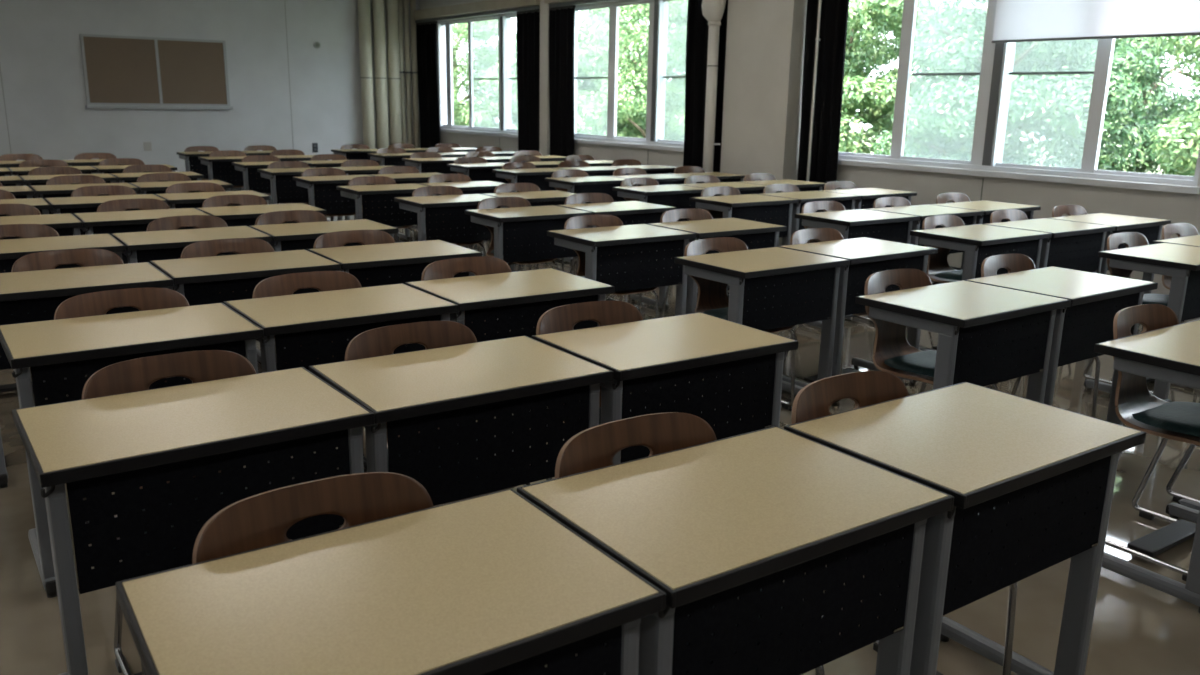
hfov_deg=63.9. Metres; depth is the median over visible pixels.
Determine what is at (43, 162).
chair
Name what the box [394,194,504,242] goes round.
school desk
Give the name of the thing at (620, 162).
chair
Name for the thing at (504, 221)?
school desk
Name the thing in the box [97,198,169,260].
chair
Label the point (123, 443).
school desk
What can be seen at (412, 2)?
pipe
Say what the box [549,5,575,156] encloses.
curtain
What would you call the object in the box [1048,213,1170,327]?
school desk
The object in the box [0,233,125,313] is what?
school desk
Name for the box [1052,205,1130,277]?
chair
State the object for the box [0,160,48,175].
school desk
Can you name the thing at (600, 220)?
chair
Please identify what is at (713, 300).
chair
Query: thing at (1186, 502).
school desk
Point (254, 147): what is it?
chair
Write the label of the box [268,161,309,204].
chair
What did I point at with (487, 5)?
trim
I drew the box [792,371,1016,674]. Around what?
chair
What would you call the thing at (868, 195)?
school desk
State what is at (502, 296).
school desk
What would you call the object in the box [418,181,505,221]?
school desk
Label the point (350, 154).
school desk
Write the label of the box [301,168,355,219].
chair
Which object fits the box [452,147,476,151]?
school desk
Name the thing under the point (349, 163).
chair
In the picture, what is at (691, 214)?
chair
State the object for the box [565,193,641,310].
chair
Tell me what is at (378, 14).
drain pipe
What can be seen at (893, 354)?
chair
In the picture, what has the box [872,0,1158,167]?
leafy tree
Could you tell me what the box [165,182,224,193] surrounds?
chair
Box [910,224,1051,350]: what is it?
school desk
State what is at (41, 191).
school desk
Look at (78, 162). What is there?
school desk
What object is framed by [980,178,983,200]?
trim
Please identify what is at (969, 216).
school desk
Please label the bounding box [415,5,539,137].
window
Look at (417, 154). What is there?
chair
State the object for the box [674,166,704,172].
chair
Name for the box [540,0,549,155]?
wall pier
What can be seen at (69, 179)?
chair
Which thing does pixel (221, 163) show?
school desk
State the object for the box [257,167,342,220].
school desk
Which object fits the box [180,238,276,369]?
chair
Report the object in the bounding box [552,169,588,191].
chair
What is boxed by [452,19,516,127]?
leafy tree
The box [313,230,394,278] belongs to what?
chair
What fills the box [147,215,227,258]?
chair
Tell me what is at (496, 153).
school desk
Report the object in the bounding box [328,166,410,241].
school desk
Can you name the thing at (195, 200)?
school desk
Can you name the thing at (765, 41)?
wall pillar
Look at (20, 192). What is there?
school desk
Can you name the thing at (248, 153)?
school desk
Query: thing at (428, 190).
chair
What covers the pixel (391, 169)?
chair
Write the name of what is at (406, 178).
school desk
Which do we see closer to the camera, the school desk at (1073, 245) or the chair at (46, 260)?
the chair at (46, 260)
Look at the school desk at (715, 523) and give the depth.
1.65 m
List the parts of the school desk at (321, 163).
modesty panel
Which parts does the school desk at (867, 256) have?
leg, rail, modesty panel, leg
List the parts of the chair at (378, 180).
sled leg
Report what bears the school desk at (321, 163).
on the floor
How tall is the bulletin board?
0.940 m
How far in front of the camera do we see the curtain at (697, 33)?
9.95 m
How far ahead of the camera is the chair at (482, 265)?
3.80 m
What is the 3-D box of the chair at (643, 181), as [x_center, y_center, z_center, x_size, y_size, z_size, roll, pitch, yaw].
[0.419,-0.888,7.742,0.397,0.760,0.443,-9,17,-35]
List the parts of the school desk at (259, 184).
rail, leg, modesty panel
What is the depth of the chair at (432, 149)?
11.90 m
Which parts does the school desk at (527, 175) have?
rail, modesty panel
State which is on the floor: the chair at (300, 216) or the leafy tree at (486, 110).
the chair at (300, 216)
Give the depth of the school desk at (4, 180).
7.31 m
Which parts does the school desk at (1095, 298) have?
leg, rail, modesty panel, leg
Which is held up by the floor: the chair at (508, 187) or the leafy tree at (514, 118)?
the chair at (508, 187)
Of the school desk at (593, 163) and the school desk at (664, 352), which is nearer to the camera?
the school desk at (664, 352)
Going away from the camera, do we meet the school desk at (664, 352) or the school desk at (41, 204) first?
the school desk at (664, 352)
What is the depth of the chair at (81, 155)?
9.68 m
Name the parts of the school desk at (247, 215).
modesty panel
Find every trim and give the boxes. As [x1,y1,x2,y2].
[0,67,11,153]
[284,0,293,148]
[414,0,539,19]
[544,0,576,3]
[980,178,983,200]
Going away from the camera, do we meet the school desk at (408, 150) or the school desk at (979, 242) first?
the school desk at (979, 242)
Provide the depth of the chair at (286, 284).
3.44 m
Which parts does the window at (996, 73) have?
sash rail, sash rail, screen rail, frame, sill, sash rail, screen rail, sash rail, frame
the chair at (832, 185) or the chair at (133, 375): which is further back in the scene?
the chair at (832, 185)
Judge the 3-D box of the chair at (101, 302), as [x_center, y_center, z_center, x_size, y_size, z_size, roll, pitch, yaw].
[-1.420,0.258,3.001,0.397,0.760,0.443,-9,17,-35]
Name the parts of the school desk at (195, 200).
modesty panel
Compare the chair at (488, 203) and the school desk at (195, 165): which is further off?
the school desk at (195, 165)
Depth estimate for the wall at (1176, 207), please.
7.69 m
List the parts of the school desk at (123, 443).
rail, leg, modesty panel, rail, leg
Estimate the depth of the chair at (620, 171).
8.93 m
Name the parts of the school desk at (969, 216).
leg, rail, modesty panel, leg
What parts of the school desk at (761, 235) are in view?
leg, modesty panel, leg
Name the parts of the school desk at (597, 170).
modesty panel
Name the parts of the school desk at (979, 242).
rail, leg, modesty panel, leg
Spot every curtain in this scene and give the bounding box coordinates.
[416,21,439,147]
[516,9,539,155]
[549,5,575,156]
[683,0,727,172]
[797,0,848,189]
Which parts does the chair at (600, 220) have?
sled leg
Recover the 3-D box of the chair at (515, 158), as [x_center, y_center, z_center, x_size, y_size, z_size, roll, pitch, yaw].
[-0.718,-1.559,10.358,0.397,0.760,0.443,-8,17,-32]
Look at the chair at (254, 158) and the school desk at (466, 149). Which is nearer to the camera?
the chair at (254, 158)
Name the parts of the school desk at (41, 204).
rail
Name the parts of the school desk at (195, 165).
leg, modesty panel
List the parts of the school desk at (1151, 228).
leg, modesty panel, leg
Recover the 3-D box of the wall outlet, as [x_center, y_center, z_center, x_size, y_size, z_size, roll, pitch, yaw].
[-4.303,-2.868,14.527,0.084,0.140,0.015,-9,17,-35]
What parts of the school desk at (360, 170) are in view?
modesty panel, leg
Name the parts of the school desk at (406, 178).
modesty panel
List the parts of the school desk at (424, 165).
rail, modesty panel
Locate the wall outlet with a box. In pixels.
[312,143,317,151]
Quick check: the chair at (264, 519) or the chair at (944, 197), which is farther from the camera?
the chair at (944, 197)
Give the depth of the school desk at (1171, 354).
2.79 m
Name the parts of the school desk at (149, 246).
rail, leg, modesty panel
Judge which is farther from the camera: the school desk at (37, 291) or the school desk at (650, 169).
the school desk at (650, 169)
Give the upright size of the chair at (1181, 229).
0.760 m
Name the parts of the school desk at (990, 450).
leg, rail, modesty panel, leg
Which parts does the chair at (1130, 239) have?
sled leg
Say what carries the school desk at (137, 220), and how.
on the floor
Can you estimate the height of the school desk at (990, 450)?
0.700 m
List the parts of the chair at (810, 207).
sled leg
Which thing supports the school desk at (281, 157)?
on the floor
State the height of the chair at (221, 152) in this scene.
0.760 m
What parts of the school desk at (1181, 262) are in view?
rail, leg, modesty panel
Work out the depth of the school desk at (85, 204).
5.97 m
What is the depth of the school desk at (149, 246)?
4.56 m
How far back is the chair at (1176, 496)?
3.46 m
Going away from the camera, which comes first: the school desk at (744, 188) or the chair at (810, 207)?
the chair at (810, 207)
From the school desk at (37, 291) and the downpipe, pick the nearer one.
the school desk at (37, 291)
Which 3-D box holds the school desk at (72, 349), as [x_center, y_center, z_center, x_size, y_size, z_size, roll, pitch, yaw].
[-1.392,0.310,2.920,0.644,0.700,0.450,-9,17,-35]
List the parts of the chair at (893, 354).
sled leg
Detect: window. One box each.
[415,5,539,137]
[549,0,684,151]
[838,0,1199,193]
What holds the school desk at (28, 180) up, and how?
on the floor
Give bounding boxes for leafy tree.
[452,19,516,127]
[476,43,579,129]
[479,11,639,134]
[578,0,687,140]
[578,22,685,133]
[839,0,971,154]
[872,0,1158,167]
[878,0,1045,164]
[1017,37,1199,173]
[1147,35,1199,175]
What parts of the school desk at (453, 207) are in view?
rail, leg, modesty panel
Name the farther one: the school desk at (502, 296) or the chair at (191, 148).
the chair at (191, 148)
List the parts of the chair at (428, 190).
sled leg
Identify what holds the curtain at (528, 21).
hanging from the window at (444, 27)
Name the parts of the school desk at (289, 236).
rail, modesty panel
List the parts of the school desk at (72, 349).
rail, leg, modesty panel, rail, leg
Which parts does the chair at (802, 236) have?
sled leg, cross plate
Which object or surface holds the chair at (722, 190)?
on the floor
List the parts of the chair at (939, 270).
sled leg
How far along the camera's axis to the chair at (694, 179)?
8.20 m
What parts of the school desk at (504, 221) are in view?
rail, leg, modesty panel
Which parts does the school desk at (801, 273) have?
rail, leg, modesty panel, leg, rail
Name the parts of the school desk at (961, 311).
rail, leg, modesty panel, leg, rail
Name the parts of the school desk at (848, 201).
leg, modesty panel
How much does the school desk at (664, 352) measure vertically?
0.700 m
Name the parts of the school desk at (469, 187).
modesty panel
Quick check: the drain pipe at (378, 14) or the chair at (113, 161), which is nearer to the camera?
the chair at (113, 161)
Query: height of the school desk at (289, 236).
0.700 m
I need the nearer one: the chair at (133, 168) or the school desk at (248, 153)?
the chair at (133, 168)
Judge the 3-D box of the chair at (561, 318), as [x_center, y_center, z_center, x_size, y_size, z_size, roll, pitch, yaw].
[0.062,0.304,2.927,0.397,0.760,0.443,-8,17,-33]
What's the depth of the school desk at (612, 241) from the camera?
4.95 m
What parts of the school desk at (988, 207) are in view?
modesty panel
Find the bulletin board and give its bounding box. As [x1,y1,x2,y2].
[79,34,232,109]
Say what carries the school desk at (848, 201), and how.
on the floor
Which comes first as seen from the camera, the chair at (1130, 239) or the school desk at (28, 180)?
the chair at (1130, 239)
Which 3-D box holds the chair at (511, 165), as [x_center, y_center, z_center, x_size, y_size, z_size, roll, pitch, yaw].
[-0.694,-1.307,9.347,0.397,0.760,0.443,-9,17,-35]
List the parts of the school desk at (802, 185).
modesty panel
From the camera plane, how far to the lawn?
44.78 m
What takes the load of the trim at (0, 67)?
attached to the wall at (48, 117)
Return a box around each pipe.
[357,0,374,148]
[372,0,388,148]
[386,0,401,144]
[398,0,405,142]
[403,0,412,143]
[410,0,419,147]
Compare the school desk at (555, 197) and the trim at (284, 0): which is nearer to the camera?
the school desk at (555, 197)
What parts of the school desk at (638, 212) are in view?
modesty panel, leg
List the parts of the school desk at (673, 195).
rail, modesty panel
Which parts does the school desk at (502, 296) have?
leg, rail, modesty panel, rail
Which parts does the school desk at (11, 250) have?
modesty panel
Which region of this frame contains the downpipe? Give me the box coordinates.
[702,0,725,171]
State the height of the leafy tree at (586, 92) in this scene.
4.580 m
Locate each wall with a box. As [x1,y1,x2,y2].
[0,0,419,171]
[419,0,1199,294]
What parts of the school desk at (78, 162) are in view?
modesty panel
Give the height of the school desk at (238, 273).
0.700 m
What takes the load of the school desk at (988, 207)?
on the floor
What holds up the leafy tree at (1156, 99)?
on the lawn
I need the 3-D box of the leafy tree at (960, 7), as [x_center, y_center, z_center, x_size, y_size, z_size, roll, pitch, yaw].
[8.425,-5.271,21.344,4.059,4.580,3.844,-5,15,-23]
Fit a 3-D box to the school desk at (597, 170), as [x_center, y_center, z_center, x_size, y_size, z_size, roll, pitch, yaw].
[-0.102,-1.343,9.659,0.644,0.700,0.450,-8,17,-34]
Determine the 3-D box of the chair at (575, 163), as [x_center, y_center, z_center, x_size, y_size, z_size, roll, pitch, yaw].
[-0.171,-1.387,9.708,0.397,0.760,0.443,-8,17,-33]
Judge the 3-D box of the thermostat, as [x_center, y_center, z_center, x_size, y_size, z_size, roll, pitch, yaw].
[-4.184,-4.326,14.226,0.100,0.100,0.028,-9,17,-35]
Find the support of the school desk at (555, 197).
on the floor
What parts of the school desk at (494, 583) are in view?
modesty panel, leg, rail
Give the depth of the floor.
2.79 m
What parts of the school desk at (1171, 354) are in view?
rail, leg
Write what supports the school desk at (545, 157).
on the floor
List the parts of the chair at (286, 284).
sled leg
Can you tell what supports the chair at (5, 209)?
on the floor
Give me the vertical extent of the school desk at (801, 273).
0.700 m
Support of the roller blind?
attached to the window at (996, 73)
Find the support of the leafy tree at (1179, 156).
on the lawn
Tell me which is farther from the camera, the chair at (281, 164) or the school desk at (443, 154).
the school desk at (443, 154)
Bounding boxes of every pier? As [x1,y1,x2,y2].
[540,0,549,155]
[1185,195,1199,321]
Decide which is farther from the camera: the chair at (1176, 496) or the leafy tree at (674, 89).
the leafy tree at (674, 89)
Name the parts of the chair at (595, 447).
sled leg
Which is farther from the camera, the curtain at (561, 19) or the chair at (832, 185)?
the curtain at (561, 19)
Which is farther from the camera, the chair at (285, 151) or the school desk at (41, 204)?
the chair at (285, 151)
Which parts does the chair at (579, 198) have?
sled leg, sled leg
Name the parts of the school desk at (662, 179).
modesty panel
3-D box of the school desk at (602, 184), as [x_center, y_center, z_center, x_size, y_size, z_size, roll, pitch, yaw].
[-0.094,-1.036,8.424,0.644,0.700,0.450,-8,17,-34]
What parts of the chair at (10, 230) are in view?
cross plate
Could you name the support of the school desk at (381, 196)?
on the floor
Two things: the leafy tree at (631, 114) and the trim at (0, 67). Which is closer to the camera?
the trim at (0, 67)
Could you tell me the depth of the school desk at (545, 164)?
10.09 m
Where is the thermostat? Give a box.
[314,42,320,48]
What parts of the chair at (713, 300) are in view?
sled leg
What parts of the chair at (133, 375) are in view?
sled leg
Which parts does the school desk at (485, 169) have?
rail, modesty panel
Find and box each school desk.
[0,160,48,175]
[0,168,10,175]
[0,176,22,185]
[0,186,34,198]
[0,198,50,216]
[0,213,82,266]
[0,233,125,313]
[0,262,173,487]
[0,303,263,597]
[8,166,97,185]
[12,367,374,674]
[19,173,117,198]
[30,183,138,213]
[44,194,166,234]
[62,159,123,165]
[73,208,208,263]
[91,164,176,182]
[110,171,203,182]
[111,226,271,361]
[116,488,665,674]
[130,180,232,194]
[150,250,340,379]
[155,190,270,208]
[176,151,243,190]
[196,203,326,254]
[198,156,271,203]
[223,283,458,483]
[232,161,310,192]
[242,151,271,155]
[249,219,398,348]
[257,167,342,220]
[276,155,333,219]
[293,175,375,213]
[301,160,357,167]
[308,240,481,339]
[309,335,613,505]
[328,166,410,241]
[331,149,379,201]
[336,183,435,225]
[367,153,426,213]
[371,173,451,200]
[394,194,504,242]
[402,148,427,152]
[402,157,457,173]
[405,268,614,425]
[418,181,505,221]
[436,152,480,172]
[447,163,519,182]
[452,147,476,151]
[457,156,522,178]
[465,205,591,319]
[482,190,584,271]
[489,151,527,155]
[492,168,569,191]
[504,161,573,190]
[508,155,565,161]
[517,426,953,674]
[532,312,798,463]
[545,176,625,264]
[547,224,695,315]
[555,166,625,190]
[556,201,676,311]
[558,160,623,166]
[606,165,676,174]
[610,174,686,206]
[612,184,704,261]
[648,218,786,313]
[669,172,745,182]
[674,247,849,422]
[678,182,766,215]
[690,194,798,297]
[742,179,825,192]
[760,191,860,234]
[778,237,937,404]
[784,382,1145,674]
[794,209,919,327]
[820,188,916,209]
[855,280,1070,403]
[868,204,983,269]
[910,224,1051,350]
[929,200,1040,223]
[964,266,1157,425]
[984,218,1115,273]
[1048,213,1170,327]
[1084,243,1199,401]
[1094,320,1199,612]
[1152,235,1199,246]
[1177,499,1199,509]
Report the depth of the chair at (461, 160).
10.05 m
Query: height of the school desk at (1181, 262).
0.700 m
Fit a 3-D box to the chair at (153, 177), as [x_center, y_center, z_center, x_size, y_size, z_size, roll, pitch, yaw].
[-3.269,-0.859,7.359,0.397,0.760,0.443,-8,17,-34]
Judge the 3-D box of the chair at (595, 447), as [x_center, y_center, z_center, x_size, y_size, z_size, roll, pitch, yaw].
[0.169,0.575,1.843,0.397,0.760,0.443,-8,17,-33]
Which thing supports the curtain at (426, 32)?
hanging from the window at (444, 27)
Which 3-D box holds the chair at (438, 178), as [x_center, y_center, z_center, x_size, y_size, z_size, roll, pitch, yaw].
[-1.132,-0.923,7.769,0.397,0.760,0.443,-8,17,-33]
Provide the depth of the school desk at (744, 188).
7.92 m
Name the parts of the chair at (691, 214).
sled leg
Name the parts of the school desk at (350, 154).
modesty panel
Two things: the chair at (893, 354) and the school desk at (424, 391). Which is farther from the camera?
the chair at (893, 354)
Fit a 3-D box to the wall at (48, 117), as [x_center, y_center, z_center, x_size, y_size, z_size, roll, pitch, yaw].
[-7.030,-3.359,12.493,10.600,3.000,0.200,-9,17,-35]
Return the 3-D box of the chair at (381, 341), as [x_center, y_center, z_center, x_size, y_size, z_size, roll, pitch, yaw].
[-0.426,0.373,2.611,0.397,0.760,0.443,-9,17,-34]
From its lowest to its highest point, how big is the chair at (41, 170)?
0.760 m
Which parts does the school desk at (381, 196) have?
rail, leg, modesty panel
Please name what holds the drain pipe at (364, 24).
on the floor
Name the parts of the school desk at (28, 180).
modesty panel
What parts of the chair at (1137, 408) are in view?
sled leg, sled leg, cross plate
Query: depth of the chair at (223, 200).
5.96 m
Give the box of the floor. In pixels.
[0,189,1199,674]
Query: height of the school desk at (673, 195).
0.700 m
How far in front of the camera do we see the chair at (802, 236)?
4.86 m
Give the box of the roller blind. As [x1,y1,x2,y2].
[992,0,1199,42]
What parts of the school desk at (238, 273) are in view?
rail, modesty panel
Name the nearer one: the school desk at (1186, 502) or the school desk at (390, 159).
the school desk at (1186, 502)
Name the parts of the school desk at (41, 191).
modesty panel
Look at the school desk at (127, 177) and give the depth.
7.96 m
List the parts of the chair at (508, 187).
sled leg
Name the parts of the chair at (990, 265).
sled leg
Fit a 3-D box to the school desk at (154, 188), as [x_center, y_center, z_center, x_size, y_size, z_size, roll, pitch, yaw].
[-3.168,-0.823,7.344,0.644,0.700,0.450,-8,17,-34]
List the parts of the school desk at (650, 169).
modesty panel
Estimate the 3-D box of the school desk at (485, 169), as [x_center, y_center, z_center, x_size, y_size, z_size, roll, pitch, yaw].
[-1.183,-1.434,9.943,0.644,0.700,0.450,-8,17,-34]
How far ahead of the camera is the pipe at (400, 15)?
14.99 m
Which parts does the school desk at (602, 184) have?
rail, modesty panel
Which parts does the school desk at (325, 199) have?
rail, leg, modesty panel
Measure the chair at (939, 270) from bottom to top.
0.760 m
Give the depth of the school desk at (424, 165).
10.40 m
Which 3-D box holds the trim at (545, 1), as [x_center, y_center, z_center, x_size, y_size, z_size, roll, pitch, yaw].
[0.325,-3.890,10.710,0.198,0.130,3.190,-9,17,-35]
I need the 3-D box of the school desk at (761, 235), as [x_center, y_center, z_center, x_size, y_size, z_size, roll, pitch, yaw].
[0.653,-0.294,5.495,0.644,0.700,0.450,-8,17,-34]
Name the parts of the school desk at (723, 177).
modesty panel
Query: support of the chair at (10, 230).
on the floor
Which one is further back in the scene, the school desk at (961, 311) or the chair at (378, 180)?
the chair at (378, 180)
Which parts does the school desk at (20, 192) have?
modesty panel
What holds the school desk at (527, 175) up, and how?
on the floor
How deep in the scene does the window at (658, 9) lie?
10.94 m
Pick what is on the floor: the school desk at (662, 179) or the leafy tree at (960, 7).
the school desk at (662, 179)
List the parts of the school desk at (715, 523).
leg, rail, modesty panel, leg, rail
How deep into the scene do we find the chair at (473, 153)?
11.16 m
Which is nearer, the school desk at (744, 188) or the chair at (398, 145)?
the school desk at (744, 188)
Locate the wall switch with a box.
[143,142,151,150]
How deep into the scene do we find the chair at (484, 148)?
12.27 m
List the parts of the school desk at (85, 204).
rail, modesty panel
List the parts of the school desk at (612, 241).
rail, leg, modesty panel, leg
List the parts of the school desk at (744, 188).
modesty panel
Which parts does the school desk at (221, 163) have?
rail, leg, modesty panel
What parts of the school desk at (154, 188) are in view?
modesty panel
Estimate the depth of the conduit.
8.64 m
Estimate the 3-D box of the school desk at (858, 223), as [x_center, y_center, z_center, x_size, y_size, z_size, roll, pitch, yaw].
[1.603,-0.426,6.095,0.644,0.700,0.450,-8,17,-34]
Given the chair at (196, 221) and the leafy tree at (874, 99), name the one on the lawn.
the leafy tree at (874, 99)
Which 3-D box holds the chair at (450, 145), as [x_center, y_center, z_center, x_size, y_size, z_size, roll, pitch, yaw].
[-1.951,-2.209,12.881,0.397,0.760,0.443,-9,17,-34]
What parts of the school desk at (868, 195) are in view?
leg, modesty panel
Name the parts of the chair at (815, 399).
sled leg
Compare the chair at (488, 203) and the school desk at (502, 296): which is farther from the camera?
the chair at (488, 203)
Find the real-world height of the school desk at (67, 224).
0.700 m
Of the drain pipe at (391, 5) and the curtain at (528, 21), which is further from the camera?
the drain pipe at (391, 5)
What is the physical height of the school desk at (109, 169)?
0.700 m
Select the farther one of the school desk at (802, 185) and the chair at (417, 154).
the chair at (417, 154)
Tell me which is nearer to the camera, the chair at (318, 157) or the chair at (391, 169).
the chair at (391, 169)
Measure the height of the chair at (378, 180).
0.760 m
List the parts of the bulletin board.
board panel, frame rail, frame rail, board panel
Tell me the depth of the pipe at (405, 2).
15.05 m
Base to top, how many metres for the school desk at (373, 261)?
0.700 m
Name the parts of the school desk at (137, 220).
rail, modesty panel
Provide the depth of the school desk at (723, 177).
9.02 m
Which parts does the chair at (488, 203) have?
sled leg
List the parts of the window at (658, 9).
frame, curtain rail, sash rail, screen rail, sash rail, frame, sill, frame, sash rail, sash rail, sash rail, screen rail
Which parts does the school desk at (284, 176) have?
rail, leg, modesty panel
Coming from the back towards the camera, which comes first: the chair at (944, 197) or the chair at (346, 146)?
the chair at (346, 146)
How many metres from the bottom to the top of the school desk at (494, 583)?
0.700 m
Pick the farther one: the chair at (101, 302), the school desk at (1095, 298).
the school desk at (1095, 298)
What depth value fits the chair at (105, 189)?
6.39 m
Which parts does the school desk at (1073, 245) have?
leg, rail, modesty panel, leg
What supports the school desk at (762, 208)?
on the floor
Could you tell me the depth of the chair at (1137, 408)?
3.08 m
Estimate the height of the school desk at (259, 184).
0.700 m
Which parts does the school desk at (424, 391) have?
rail, leg, modesty panel, leg, rail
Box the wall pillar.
[720,0,806,245]
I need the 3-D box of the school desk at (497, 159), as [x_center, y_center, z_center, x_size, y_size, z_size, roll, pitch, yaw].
[-1.246,-1.703,11.019,0.644,0.700,0.450,-8,17,-34]
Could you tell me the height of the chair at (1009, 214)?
0.760 m
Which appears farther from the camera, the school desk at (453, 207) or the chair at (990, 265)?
the school desk at (453, 207)
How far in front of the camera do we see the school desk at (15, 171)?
8.36 m
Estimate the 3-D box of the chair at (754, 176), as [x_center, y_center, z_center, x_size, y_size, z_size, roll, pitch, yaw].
[1.514,-1.047,8.462,0.397,0.760,0.443,-9,17,-34]
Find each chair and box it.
[0,154,42,160]
[0,190,15,199]
[0,204,40,215]
[0,224,65,392]
[11,249,123,271]
[19,159,68,166]
[28,167,81,174]
[46,175,104,184]
[54,287,189,522]
[71,185,136,196]
[74,153,116,159]
[82,350,255,674]
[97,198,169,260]
[99,158,144,165]
[123,164,171,172]
[137,173,190,181]
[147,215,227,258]
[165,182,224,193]
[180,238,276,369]
[184,146,218,179]
[192,472,433,563]
[202,195,267,254]
[209,150,245,187]
[241,155,281,203]
[244,145,276,150]
[252,271,366,483]
[255,210,326,250]
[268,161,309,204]
[270,149,304,203]
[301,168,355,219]
[311,154,346,217]
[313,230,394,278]
[340,144,369,148]
[341,160,394,240]
[345,321,530,504]
[348,176,414,274]
[376,148,406,165]
[378,166,419,242]
[388,143,415,147]
[410,152,441,224]
[412,186,485,255]
[421,256,513,432]
[426,147,454,151]
[428,174,490,248]
[435,143,460,147]
[454,157,487,179]
[465,151,494,156]
[476,146,502,150]
[477,197,558,317]
[494,183,563,271]
[502,162,535,191]
[510,156,541,161]
[514,150,541,155]
[536,300,645,480]
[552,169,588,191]
[555,412,823,674]
[558,160,590,167]
[564,214,658,317]
[565,155,594,160]
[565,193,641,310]
[612,159,641,165]
[613,168,646,175]
[621,177,658,269]
[659,208,712,317]
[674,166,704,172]
[684,175,719,183]
[684,237,795,409]
[697,186,757,295]
[744,173,775,180]
[763,184,799,224]
[783,228,866,383]
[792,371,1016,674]
[797,201,873,323]
[824,181,856,189]
[865,269,998,392]
[873,197,948,254]
[919,215,987,350]
[931,193,969,280]
[981,254,1099,417]
[990,209,1027,222]
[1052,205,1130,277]
[1083,232,1199,394]
[1105,304,1199,580]
[1162,223,1198,323]
[1166,444,1199,502]
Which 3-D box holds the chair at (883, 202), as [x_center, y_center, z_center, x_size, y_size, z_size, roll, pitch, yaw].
[2.087,-0.548,6.497,0.397,0.760,0.443,-9,17,-35]
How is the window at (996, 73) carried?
in the wall at (1176, 207)
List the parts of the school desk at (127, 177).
modesty panel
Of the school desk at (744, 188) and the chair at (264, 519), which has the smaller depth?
the chair at (264, 519)
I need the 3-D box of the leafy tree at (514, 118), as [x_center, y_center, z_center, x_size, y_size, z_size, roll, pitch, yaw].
[-2.532,-8.244,32.918,3.670,4.378,4.243,4,14,12]
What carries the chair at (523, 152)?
on the floor
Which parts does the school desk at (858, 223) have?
rail, leg, modesty panel, leg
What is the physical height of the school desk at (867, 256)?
0.700 m
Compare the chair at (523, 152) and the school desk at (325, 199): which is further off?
the chair at (523, 152)
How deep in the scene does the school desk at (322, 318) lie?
3.08 m
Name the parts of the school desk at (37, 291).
leg, modesty panel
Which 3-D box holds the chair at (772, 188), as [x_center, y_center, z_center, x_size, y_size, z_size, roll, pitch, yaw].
[1.500,-0.780,7.386,0.397,0.760,0.443,-9,17,-34]
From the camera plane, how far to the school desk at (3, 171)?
8.07 m
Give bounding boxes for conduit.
[806,0,821,180]
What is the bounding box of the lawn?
[511,124,1164,173]
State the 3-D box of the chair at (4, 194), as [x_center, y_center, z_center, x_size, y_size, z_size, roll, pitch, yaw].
[-3.776,-0.511,5.924,0.397,0.760,0.443,-8,17,-33]
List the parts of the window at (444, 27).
frame, sash rail, sash rail, frame, curtain rail, sill, frame, sash rail, sash rail, screen rail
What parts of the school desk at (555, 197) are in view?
modesty panel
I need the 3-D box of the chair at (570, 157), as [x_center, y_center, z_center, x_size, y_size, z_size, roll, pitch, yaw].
[-0.134,-1.642,10.734,0.397,0.760,0.443,-8,17,-32]
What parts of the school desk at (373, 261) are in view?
modesty panel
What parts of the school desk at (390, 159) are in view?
rail, modesty panel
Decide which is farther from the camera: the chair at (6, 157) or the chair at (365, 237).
the chair at (6, 157)
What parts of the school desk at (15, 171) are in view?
modesty panel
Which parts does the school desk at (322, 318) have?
rail, leg, modesty panel, rail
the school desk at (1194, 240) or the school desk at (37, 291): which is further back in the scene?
the school desk at (1194, 240)
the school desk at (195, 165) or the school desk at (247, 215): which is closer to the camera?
the school desk at (247, 215)
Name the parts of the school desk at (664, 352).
rail, leg, modesty panel, leg, rail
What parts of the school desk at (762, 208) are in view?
rail, leg, modesty panel, leg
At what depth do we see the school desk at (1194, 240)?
5.08 m
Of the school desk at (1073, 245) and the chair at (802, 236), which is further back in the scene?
the school desk at (1073, 245)
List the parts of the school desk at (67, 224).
modesty panel, rail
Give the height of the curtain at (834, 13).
2.180 m

